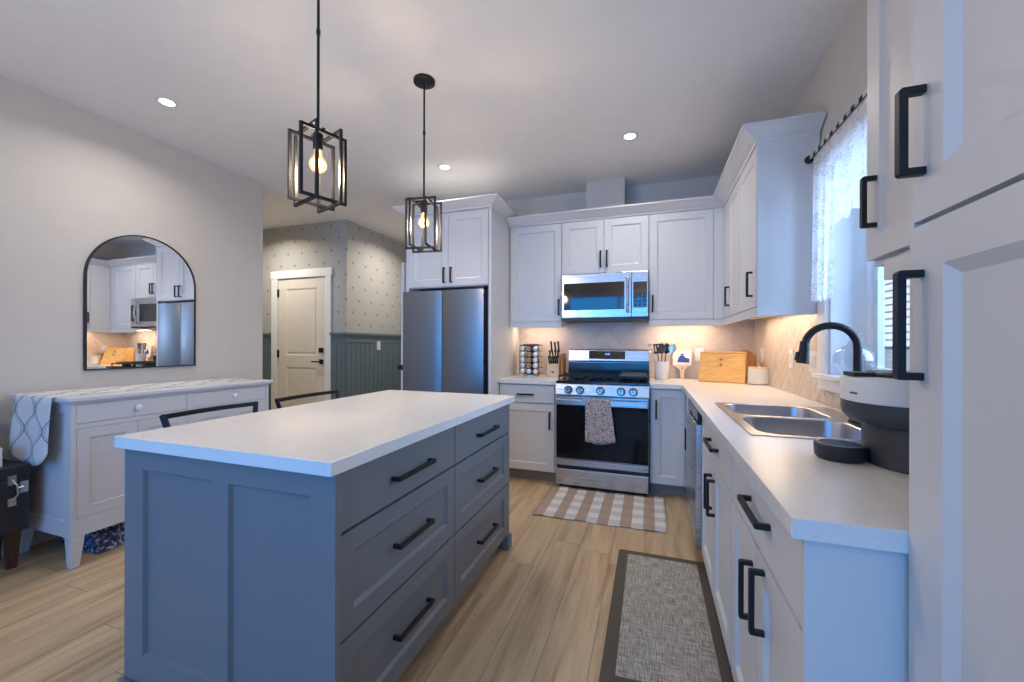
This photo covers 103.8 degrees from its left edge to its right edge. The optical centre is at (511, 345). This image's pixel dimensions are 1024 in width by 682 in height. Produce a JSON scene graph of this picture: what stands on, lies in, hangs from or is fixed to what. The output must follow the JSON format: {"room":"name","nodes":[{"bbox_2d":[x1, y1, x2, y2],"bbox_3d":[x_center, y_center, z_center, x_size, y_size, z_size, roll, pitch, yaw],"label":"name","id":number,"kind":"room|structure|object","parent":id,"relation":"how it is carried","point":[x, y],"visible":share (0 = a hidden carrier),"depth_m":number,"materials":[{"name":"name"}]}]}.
{"room":"kitchen","nodes":[
{"label":"kitchen","id":0,"kind":"room"},
{"bbox_2d":[0,75,405,459],"bbox_3d":[-2.751,-0.173,3.089,0.130,2.768,7.450,0,0,19],"label":"wall","id":1,"kind":"structure","parent":0,"point":[74,179],"depth_m":2.79,"materials":[{"name":"paint"}]},
{"bbox_2d":[1,530,59,555],"bbox_3d":[-3.153,1.142,1.711,0.014,0.135,4.585,0,0,19],"label":"baseboard","id":2,"kind":"structure","parent":1,"relation":"attached to","point":[39,536],"depth_m":2.46,"materials":[{"name":"paint"}]},
{"bbox_2d":[83,235,195,369],"bbox_3d":[-2.709,-0.319,2.970,0.024,0.970,0.680,0,0,19],"label":"wall mirror","id":3,"kind":"object","parent":1,"relation":"attached to","point":[139,293],"visible":1,"depth_m":2.92,"materials":[{"name":"black mirror"}]},
{"bbox_2d":[344,332,400,396],"bbox_3d":[-1.757,0.528,5.748,0.042,1.372,1.752,0,0,19],"label":"trim","id":4,"kind":"structure","parent":1,"relation":"attached to","point":[369,369],"depth_m":5.39,"materials":[{"name":"green wood"}]},
{"bbox_2d":[377,341,380,349],"bbox_3d":[-1.834,0.003,5.528,0.009,0.120,0.075,0,0,19],"label":"light switch","id":5,"kind":"object","parent":1,"relation":"attached to","point":[378,342],"visible":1,"depth_m":5.53,"materials":[{"name":"white plastic"}]},
{"bbox_2d":[0,473,703,681],"bbox_3d":[-1.808,1.264,2.710,7.424,0.100,7.750,0,0,19],"label":"floor","id":6,"kind":"structure","parent":0,"point":[537,610],"depth_m":1.85,"materials":[{"name":"brown wood"}]},
{"bbox_2d":[0,459,29,569],"bbox_3d":[-2.865,0.926,1.955,0.341,0.566,0.601,0,0,19],"label":"case","id":7,"kind":"object","parent":6,"relation":"on","point":[14,478],"visible":0.99,"depth_m":2.15,"materials":[{"name":"black plastic"}]},
{"bbox_2d":[0,448,1,466],"bbox_3d":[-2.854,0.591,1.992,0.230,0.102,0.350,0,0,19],"label":"electrical outlet","id":8,"kind":"object","parent":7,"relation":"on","point":[0,448],"visible":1,"depth_m":2.11,"materials":[{"name":"white plastic"}]},
{"bbox_2d":[59,521,124,553],"bbox_3d":[-2.443,1.140,2.791,0.405,0.138,0.850,0,0,19],"label":"cushion","id":9,"kind":"object","parent":6,"relation":"on","point":[111,537],"visible":0.1,"depth_m":2.38,"materials":[{"name":"blue fabric"}]},
{"bbox_2d":[10,378,272,568],"bbox_3d":[-2.428,0.746,2.806,0.566,0.929,1.233,0,0,19],"label":"sideboard","id":10,"kind":"object","parent":6,"relation":"on","point":[78,490],"visible":0.49,"depth_m":2.29,"materials":[{"name":"paint"}]},
{"bbox_2d":[8,378,258,465],"bbox_3d":[-2.450,0.464,2.771,0.365,0.372,1.234,0,0,19],"label":"table runner","id":11,"kind":"object","parent":10,"relation":"on","point":[30,419],"visible":1,"depth_m":2.23,"materials":[{"name":"fabric"}]},
{"bbox_2d":[159,401,257,427],"bbox_3d":[-1.199,0.751,1.795,0.448,0.928,0.443,0,0,19],"label":"counter stool","id":12,"kind":"object","parent":6,"relation":"on","point":[164,418],"visible":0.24,"depth_m":1.82,"materials":[{"name":"black metal"}]},
{"bbox_2d":[274,390,338,408],"bbox_3d":[-1.020,0.751,2.315,0.448,0.928,0.473,0,0,19],"label":"counter stool","id":13,"kind":"object","parent":6,"relation":"on","point":[277,400],"visible":0.18,"depth_m":2.35,"materials":[{"name":"black metal"}]},
{"bbox_2d":[118,404,511,681],"bbox_3d":[-0.646,0.779,1.881,0.909,0.875,1.462,0,0,19],"label":"kitchen island","id":14,"kind":"object","parent":6,"relation":"on","point":[233,572],"visible":0.91,"depth_m":1.25,"materials":[{"name":"grey wood"}]},
{"bbox_2d":[114,390,513,476],"bbox_3d":[-0.651,0.322,1.886,0.899,0.038,1.485,0,0,19],"label":"island countertop","id":15,"kind":"structure","parent":14,"relation":"on","point":[328,438],"depth_m":1.40,"materials":[{"name":"stone"}]},
{"bbox_2d":[403,286,488,393],"bbox_3d":[-0.506,0.340,3.973,0.838,1.715,0.776,0,0,19],"label":"refrigerator","id":16,"kind":"object","parent":6,"relation":"on","point":[445,332],"visible":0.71,"depth_m":3.60,"materials":[{"name":"metal"}]},
{"bbox_2d":[392,193,519,394],"bbox_3d":[-0.472,-0.031,3.973,1.046,2.497,0.910,0,0,19],"label":"tall cabinet","id":17,"kind":"object","parent":6,"relation":"on","point":[475,252],"visible":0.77,"depth_m":3.62,"materials":[{"name":"white wood"}]},
{"bbox_2d":[500,383,556,481],"bbox_3d":[0.229,0.782,3.863,0.532,0.875,0.644,0,0,19],"label":"base cabinet","id":18,"kind":"object","parent":6,"relation":"on","point":[532,413],"visible":0.72,"depth_m":3.59,"materials":[{"name":"white wood"}]},
{"bbox_2d":[498,374,563,384],"bbox_3d":[0.233,0.324,3.867,0.535,0.038,0.640,0,0,19],"label":"countertop","id":19,"kind":"structure","parent":18,"relation":"on","point":[516,379],"depth_m":3.61,"materials":[{"name":"stone"}]},
{"bbox_2d":[520,344,542,375],"bbox_3d":[0.193,0.146,4.016,0.197,0.317,0.170,0,0,19],"label":"spice rack","id":20,"kind":"object","parent":19,"relation":"on","point":[532,351],"visible":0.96,"depth_m":3.96,"materials":[{"name":"silver metal"}]},
{"bbox_2d":[547,354,560,376],"bbox_3d":[0.421,0.198,3.960,0.110,0.214,0.166,0,0,19],"label":"knife block","id":21,"kind":"object","parent":19,"relation":"on","point":[553,370],"visible":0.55,"depth_m":3.89,"materials":[{"name":"brown wood"}]},
{"bbox_2d":[561,353,565,373],"bbox_3d":[0.507,0.193,3.971,0.019,0.225,0.160,0,0,19],"label":"cutting board","id":22,"kind":"object","parent":19,"relation":"on","point":[563,355],"visible":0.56,"depth_m":3.94,"materials":[{"name":"orange wood"}]},
{"bbox_2d":[532,486,667,532],"bbox_3d":[0.679,1.213,3.038,0.908,0.011,0.641,0,0,19],"label":"striped rug","id":23,"kind":"object","parent":6,"relation":"on","point":[642,512],"visible":1,"depth_m":2.99,"materials":[{"name":"beige fabric"}]},
{"bbox_2d":[555,349,649,495],"bbox_3d":[0.833,0.629,3.610,0.760,1.184,0.720,0,0,19],"label":"gas range","id":24,"kind":"object","parent":6,"relation":"on","point":[622,466],"visible":0.98,"depth_m":3.36,"materials":[{"name":"metal"}]},
{"bbox_2d":[585,399,615,444],"bbox_3d":[0.721,0.623,3.270,0.246,0.366,0.047,0,0,19],"label":"dish towel","id":25,"kind":"object","parent":24,"relation":"hanging from","point":[599,427],"visible":1,"depth_m":3.26,"materials":[{"name":"grey fabric"}]},
{"bbox_2d":[556,377,648,385],"bbox_3d":[0.836,0.315,3.617,0.760,0.023,0.615,0,0,19],"label":"cooktop","id":26,"kind":"object","parent":24,"relation":"in","point":[566,381],"depth_m":3.38,"materials":[{"name":"black metal"}]},
{"bbox_2d":[619,372,646,376],"bbox_3d":[1.067,0.254,3.524,0.215,0.014,0.400,0,0,19],"label":"griddle","id":27,"kind":"object","parent":24,"relation":"on","point":[626,374],"visible":1,"depth_m":3.51,"materials":[{"name":"metal"}]},
{"bbox_2d":[599,549,733,681],"bbox_3d":[0.696,1.214,1.836,0.472,0.012,1.008,0,0,19],"label":"kitchen mat","id":28,"kind":"object","parent":6,"relation":"on","point":[663,625],"visible":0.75,"depth_m":1.73,"materials":[{"name":"grey fabric"}]},
{"bbox_2d":[650,388,685,496],"bbox_3d":[1.367,0.785,3.471,0.329,0.875,0.644,0,0,19],"label":"base cabinet","id":29,"kind":"object","parent":6,"relation":"on","point":[667,406],"visible":0.8,"depth_m":3.22,"materials":[{"name":"white wood"}]},
{"bbox_2d":[685,395,689,449],"bbox_3d":[1.663,0.786,3.157,0.633,0.875,1.045,0,0,19],"label":"base cabinet","id":30,"kind":"object","parent":6,"relation":"on","point":[686,395],"visible":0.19,"depth_m":3.01,"materials":[{"name":"white wood"}]},
{"bbox_2d":[650,378,908,553],"bbox_3d":[1.203,0.327,2.171,0.870,0.038,3.216,0,0,19],"label":"countertop","id":31,"kind":"structure","parent":30,"relation":"on","point":[865,505],"depth_m":0.91,"materials":[{"name":"stone"}]},
{"bbox_2d":[655,361,668,379],"bbox_3d":[1.342,0.226,3.599,0.120,0.164,0.120,0,0,19],"label":"utensil crock","id":32,"kind":"object","parent":31,"relation":"on","point":[661,368],"visible":0.99,"depth_m":3.55,"materials":[{"name":"white ceramic"}]},
{"bbox_2d":[648,344,654,361],"bbox_3d":[1.272,0.141,3.599,0.106,0.308,0.049,0,0,19],"label":"whisk","id":33,"kind":"object","parent":32,"relation":"in","point":[649,345],"visible":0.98,"depth_m":3.60,"materials":[{"name":"silver metal"}]},
{"bbox_2d":[653,344,659,360],"bbox_3d":[1.311,0.139,3.627,0.074,0.312,0.026,0,0,19],"label":"slotted turner","id":34,"kind":"object","parent":32,"relation":"in","point":[654,345],"visible":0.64,"depth_m":3.63,"materials":[{"name":"black plastic"}]},
{"bbox_2d":[658,343,665,361],"bbox_3d":[1.334,0.137,3.578,0.067,0.316,0.032,0,0,-3],"label":"spoon","id":35,"kind":"object","parent":32,"relation":"in","point":[661,348],"visible":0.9,"depth_m":3.57,"materials":[{"name":"plastic"}]},
{"bbox_2d":[664,343,669,361],"bbox_3d":[1.386,0.138,3.606,0.075,0.315,0.023,0,0,5],"label":"spoon","id":36,"kind":"object","parent":32,"relation":"in","point":[667,345],"visible":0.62,"depth_m":3.60,"materials":[{"name":"black plastic"}]},
{"bbox_2d":[668,343,676,362],"bbox_3d":[1.401,0.139,3.563,0.113,0.314,0.020,0,0,26],"label":"ladle","id":37,"kind":"object","parent":32,"relation":"in","point":[672,348],"visible":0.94,"depth_m":3.55,"materials":[{"name":"silver metal"}]},
{"bbox_2d":[672,349,691,378],"bbox_3d":[1.573,0.171,3.717,0.170,0.275,0.042,0,0,19],"label":"paddle board","id":38,"kind":"object","parent":31,"relation":"on","point":[682,358],"visible":0.88,"depth_m":3.71,"materials":[{"name":"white wood"}]},
{"bbox_2d":[673,350,690,364],"bbox_3d":[1.572,0.112,3.714,0.156,0.143,0.016,0,0,19],"label":"print","id":39,"kind":"object","parent":38,"relation":"attached to","point":[680,357],"depth_m":3.71,"materials":[{"name":"white paper"}]},
{"bbox_2d":[698,352,746,383],"bbox_3d":[1.784,0.182,3.403,0.344,0.253,0.200,0,0,34],"label":"bread box","id":40,"kind":"object","parent":31,"relation":"on","point":[720,367],"visible":1,"depth_m":3.36,"materials":[{"name":"brown wood"}]},
{"bbox_2d":[739,350,754,380],"bbox_3d":[2.040,0.175,3.517,0.150,0.270,0.016,0,0,19],"label":"cutting board","id":41,"kind":"object","parent":31,"relation":"on","point":[750,356],"visible":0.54,"depth_m":3.50,"materials":[{"name":"orange wood"}]},
{"bbox_2d":[748,364,767,384],"bbox_3d":[1.952,0.229,3.178,0.149,0.161,0.149,0,0,19],"label":"canister","id":42,"kind":"object","parent":31,"relation":"on","point":[757,375],"visible":0.88,"depth_m":3.12,"materials":[{"name":"white ceramic"}]},
{"bbox_2d":[714,402,860,442],"bbox_3d":[1.185,0.395,1.678,0.500,0.182,0.825,0,0,19],"label":"sink","id":43,"kind":"object","parent":31,"relation":"in","point":[785,421],"visible":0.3,"depth_m":1.68,"materials":[{"name":"metal"}]},
{"bbox_2d":[794,322,861,422],"bbox_3d":[1.287,0.105,1.616,0.247,0.400,0.106,0,0,19],"label":"kitchen faucet","id":44,"kind":"object","parent":31,"relation":"on","point":[803,355],"visible":0.6,"depth_m":1.63,"materials":[{"name":"black metal"}]},
{"bbox_2d":[813,370,909,474],"bbox_3d":[0.994,0.188,1.038,0.350,0.238,0.265,0,0,19],"label":"coffee maker","id":45,"kind":"object","parent":31,"relation":"on","point":[874,399],"visible":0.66,"depth_m":1.00,"materials":[{"name":"plastic"}]},
{"bbox_2d":[813,438,867,463],"bbox_3d":[0.888,0.285,1.088,0.116,0.042,0.116,0,0,19],"label":"drip tray","id":46,"kind":"object","parent":45,"relation":"on","point":[835,450],"depth_m":1.06,"materials":[{"name":"plastic"}]},
{"bbox_2d":[686,398,702,549],"bbox_3d":[1.376,0.791,2.378,0.589,0.864,0.601,0,0,19],"label":"dishwasher","id":47,"kind":"object","parent":6,"relation":"on","point":[694,441],"visible":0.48,"depth_m":2.24,"materials":[{"name":"metal"}]},
{"bbox_2d":[702,417,733,665],"bbox_3d":[1.157,0.784,1.685,0.633,0.875,0.840,0,0,19],"label":"base cabinet","id":48,"kind":"object","parent":6,"relation":"on","point":[717,499],"visible":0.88,"depth_m":1.69,"materials":[{"name":"white wood"}]},
{"bbox_2d":[731,457,908,681],"bbox_3d":[0.906,0.784,0.956,0.633,0.875,0.699,0,0,19],"label":"base cabinet","id":49,"kind":"object","parent":6,"relation":"on","point":[802,610],"visible":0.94,"depth_m":0.72,"materials":[{"name":"white wood"}]},
{"bbox_2d":[892,0,1023,681],"bbox_3d":[0.753,-0.054,0.288,0.505,2.550,0.636,0,0,19],"label":"pantry cabinet","id":50,"kind":"object","parent":6,"relation":"on","point":[965,92],"visible":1,"depth_m":0.55,"materials":[{"name":"white wood"}]},
{"bbox_2d":[0,0,857,243],"bbox_3d":[-1.800,-1.605,2.710,7.424,0.100,7.750,0,0,19],"label":"ceiling","id":51,"kind":"structure","parent":0,"point":[527,99],"depth_m":2.34,"materials":[{"name":"paint"}]},
{"bbox_2d":[154,96,178,107],"bbox_3d":[-2.205,-1.553,2.567,0.120,0.004,0.120,0,0,19],"label":"recessed light","id":52,"kind":"object","parent":51,"relation":"in","point":[164,101],"visible":1,"depth_m":2.57,"materials":[{"name":"white plastic"}]},
{"bbox_2d":[287,0,346,213],"bbox_3d":[-0.770,-1.053,1.595,0.185,0.996,0.185,0,0,38],"label":"pendant light","id":53,"kind":"object","parent":51,"relation":"hanging from","point":[316,137],"visible":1,"depth_m":1.58,"materials":[{"name":"black metal"}]},
{"bbox_2d":[313,132,322,152],"bbox_3d":[-0.770,-0.804,1.595,0.038,0.066,0.038,0,0,19],"label":"socket","id":54,"kind":"object","parent":53,"relation":"attached to","point":[320,134],"depth_m":1.58,"materials":[{"name":"black metal"}]},
{"bbox_2d":[405,73,441,252],"bbox_3d":[-0.514,-1.052,2.349,0.185,0.996,0.185,0,0,11],"label":"pendant light","id":55,"kind":"object","parent":51,"relation":"hanging from","point":[423,81],"visible":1,"depth_m":2.34,"materials":[{"name":"black metal"}]},
{"bbox_2d":[421,201,423,213],"bbox_3d":[-0.515,-0.804,2.349,0.038,0.066,0.038,0,0,19],"label":"socket","id":56,"kind":"object","parent":55,"relation":"attached to","point":[422,202],"depth_m":2.33,"materials":[{"name":"black metal"}]},
{"bbox_2d":[438,164,451,169],"bbox_3d":[-0.583,-1.548,3.492,0.120,0.004,0.120,0,0,19],"label":"recessed light","id":57,"kind":"object","parent":51,"relation":"in","point":[441,166],"visible":1,"depth_m":3.49,"materials":[{"name":"white"}]},
{"bbox_2d":[622,132,637,140],"bbox_3d":[0.872,-1.544,2.967,0.120,0.004,0.120,0,0,19],"label":"recessed light","id":58,"kind":"object","parent":51,"relation":"in","point":[627,136],"visible":1,"depth_m":2.97,"materials":[{"name":"white"}]},
{"bbox_2d":[263,175,754,472],"bbox_3d":[-0.808,-0.168,5.450,7.324,2.768,1.720,0,0,19],"label":"wall","id":59,"kind":"structure","parent":0,"point":[317,245],"depth_m":5.01,"materials":[{"name":"paint"}]},
{"bbox_2d":[262,333,270,409],"bbox_3d":[-3.886,0.521,5.577,1.405,1.372,0.042,0,0,19],"label":"trim","id":60,"kind":"structure","parent":59,"relation":"attached to","point":[266,374],"depth_m":5.37,"materials":[{"name":"wood"}]},
{"bbox_2d":[277,277,324,407],"bbox_3d":[-2.735,0.167,5.185,0.797,2.068,0.084,0,0,19],"label":"door","id":61,"kind":"structure","parent":59,"relation":"in","point":[301,303],"depth_m":5.20,"materials":[{"name":"white wood"}]},
{"bbox_2d":[270,267,332,409],"bbox_3d":[-2.719,0.118,5.238,1.020,2.185,0.124,0,0,19],"label":"trim","id":62,"kind":"structure","parent":59,"relation":"attached to","point":[327,273],"depth_m":5.20,"materials":[{"name":"paint"}]},
{"bbox_2d":[329,332,345,399],"bbox_3d":[-2.163,0.526,4.984,0.228,1.372,0.042,0,0,19],"label":"trim","id":63,"kind":"structure","parent":59,"relation":"attached to","point":[338,344],"depth_m":4.98,"materials":[{"name":"green wood"}]},
{"bbox_2d":[398,263,405,389],"bbox_3d":[-1.061,0.167,4.602,0.111,2.073,0.788,0,0,19],"label":"door","id":64,"kind":"structure","parent":59,"relation":"in","point":[403,265],"depth_m":4.22,"materials":[{"name":"paint"}]},
{"bbox_2d":[507,212,567,327],"bbox_3d":[0.262,-0.699,3.970,0.517,1.053,0.429,0,0,19],"label":"upper cabinet","id":65,"kind":"object","parent":59,"relation":"attached to","point":[536,239],"visible":0.98,"depth_m":3.85,"materials":[{"name":"white wood"}]},
{"bbox_2d":[560,202,648,275],"bbox_3d":[0.874,-0.939,3.759,0.774,0.570,0.429,0,0,19],"label":"upper cabinet","id":66,"kind":"object","parent":59,"relation":"attached to","point":[610,239],"visible":0.94,"depth_m":3.63,"materials":[{"name":"white wood"}]},
{"bbox_2d":[562,271,648,322],"bbox_3d":[0.872,-0.439,3.745,0.758,0.424,0.456,0,0,19],"label":"microwave","id":67,"kind":"object","parent":66,"relation":"attached to","point":[614,296],"visible":1,"depth_m":3.58,"materials":[{"name":"metal"}]},
{"bbox_2d":[587,178,625,208],"bbox_3d":[0.909,-1.313,3.865,0.349,0.468,0.222,0,0,19],"label":"cover","id":68,"kind":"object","parent":59,"relation":"attached to","point":[612,192],"depth_m":3.76,"materials":[{"name":"paint"}]},
{"bbox_2d":[520,321,753,378],"bbox_3d":[1.119,0.045,3.905,2.174,0.526,0.006,0,0,19],"label":"backsplash","id":69,"kind":"structure","parent":59,"relation":"attached to","point":[737,336],"depth_m":3.85,"materials":[{"name":"tile"}]},
{"bbox_2d":[649,195,723,325],"bbox_3d":[1.529,-0.695,3.533,0.612,1.053,0.429,0,0,19],"label":"upper cabinet","id":70,"kind":"object","parent":59,"relation":"attached to","point":[686,235],"visible":0.88,"depth_m":3.42,"materials":[{"name":"white wood"}]},
{"bbox_2d":[695,348,703,360],"bbox_3d":[1.719,0.084,3.690,0.075,0.120,0.009,0,0,19],"label":"outlet","id":71,"kind":"object","parent":59,"relation":"attached to","point":[697,350],"visible":0.76,"depth_m":3.69,"materials":[{"name":"white plastic"}]},
{"bbox_2d":[755,0,866,408],"bbox_3d":[1.306,-0.162,0.799,0.200,2.768,5.760,0,0,19],"label":"wall","id":72,"kind":"structure","parent":0,"point":[840,78],"depth_m":1.97,"materials":[{"name":"paint"}]},
{"bbox_2d":[760,348,762,362],"bbox_3d":[2.046,0.085,3.293,0.009,0.120,0.075,0,0,19],"label":"outlet","id":73,"kind":"object","parent":72,"relation":"attached to","point":[761,349],"visible":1,"depth_m":3.28,"materials":[{"name":"white plastic"}]},
{"bbox_2d":[713,111,826,324],"bbox_3d":[1.657,-0.695,2.741,0.387,1.053,1.238,0,0,19],"label":"upper cabinet","id":74,"kind":"object","parent":72,"relation":"attached to","point":[764,188],"visible":0.96,"depth_m":2.25,"materials":[{"name":"white wood"}]},
{"bbox_2d":[789,349,793,367],"bbox_3d":[1.808,0.087,2.603,0.009,0.120,0.075,0,0,19],"label":"outlet","id":75,"kind":"object","parent":72,"relation":"attached to","point":[791,352],"visible":1,"depth_m":2.59,"materials":[{"name":"white plastic"}]},
{"bbox_2d":[754,315,840,409],"bbox_3d":[1.619,0.046,2.030,0.006,0.526,3.213,0,0,19],"label":"backsplash","id":76,"kind":"structure","parent":72,"relation":"attached to","point":[778,334],"depth_m":2.67,"materials":[{"name":"tile"}]},
{"bbox_2d":[809,351,816,372],"bbox_3d":[1.686,0.094,2.248,0.009,0.120,0.125,0,0,19],"label":"light switch","id":77,"kind":"object","parent":72,"relation":"attached to","point":[813,354],"visible":0.77,"depth_m":2.24,"materials":[{"name":"white plastic"}]},
{"bbox_2d":[804,94,866,163],"bbox_3d":[1.429,-0.992,1.604,0.097,0.044,1.162,0,0,19],"label":"curtain rod","id":78,"kind":"object","parent":72,"relation":"attached to","point":[807,160],"visible":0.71,"depth_m":1.86,"materials":[{"name":"black metal"}]},
{"bbox_2d":[810,131,835,302],"bbox_3d":[1.534,-0.612,1.982,0.031,0.784,0.265,0,0,19],"label":"lace curtain","id":79,"kind":"object","parent":78,"relation":"hanging from","point":[823,177],"visible":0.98,"depth_m":1.97,"materials":[{"name":"white fabric"}]},
{"bbox_2d":[833,88,866,225],"bbox_3d":[1.353,-0.778,1.463,0.026,0.452,0.825,0,0,19],"label":"lace valance","id":80,"kind":"object","parent":78,"relation":"hanging from","point":[850,142],"visible":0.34,"depth_m":1.71,"materials":[{"name":"white fabric"}]},
{"bbox_2d":[812,208,908,393],"bbox_3d":[1.536,-0.372,1.558,0.230,1.210,1.245,0,0,19],"label":"window","id":81,"kind":"structure","parent":72,"relation":"in","point":[857,302],"depth_m":2.03,"materials":[{"name":"glass"}]},
{"bbox_2d":[859,0,910,279],"bbox_3d":[1.030,-0.724,0.823,0.334,1.108,0.551,0,0,19],"label":"upper cabinet","id":82,"kind":"object","parent":72,"relation":"attached to","point":[884,198],"visible":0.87,"depth_m":1.05,"materials":[{"name":"white wood"}]},
{"label":"outside","id":83,"kind":"structure","parent":0,"visible":0},
{"bbox_3d":[4.336,1.481,5.645,2.266,0.100,16.500,0,0,19],"label":"ground","id":84,"kind":"structure","parent":83,"visible":0},
{"bbox_2d":[884,279,909,370],"bbox_3d":[5.445,-0.116,5.264,0.130,3.300,16.500,0,0,19],"label":"house siding","id":85,"kind":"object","parent":84,"relation":"on","point":[888,283],"depth_m":6.00,"materials":[{"name":"white"}]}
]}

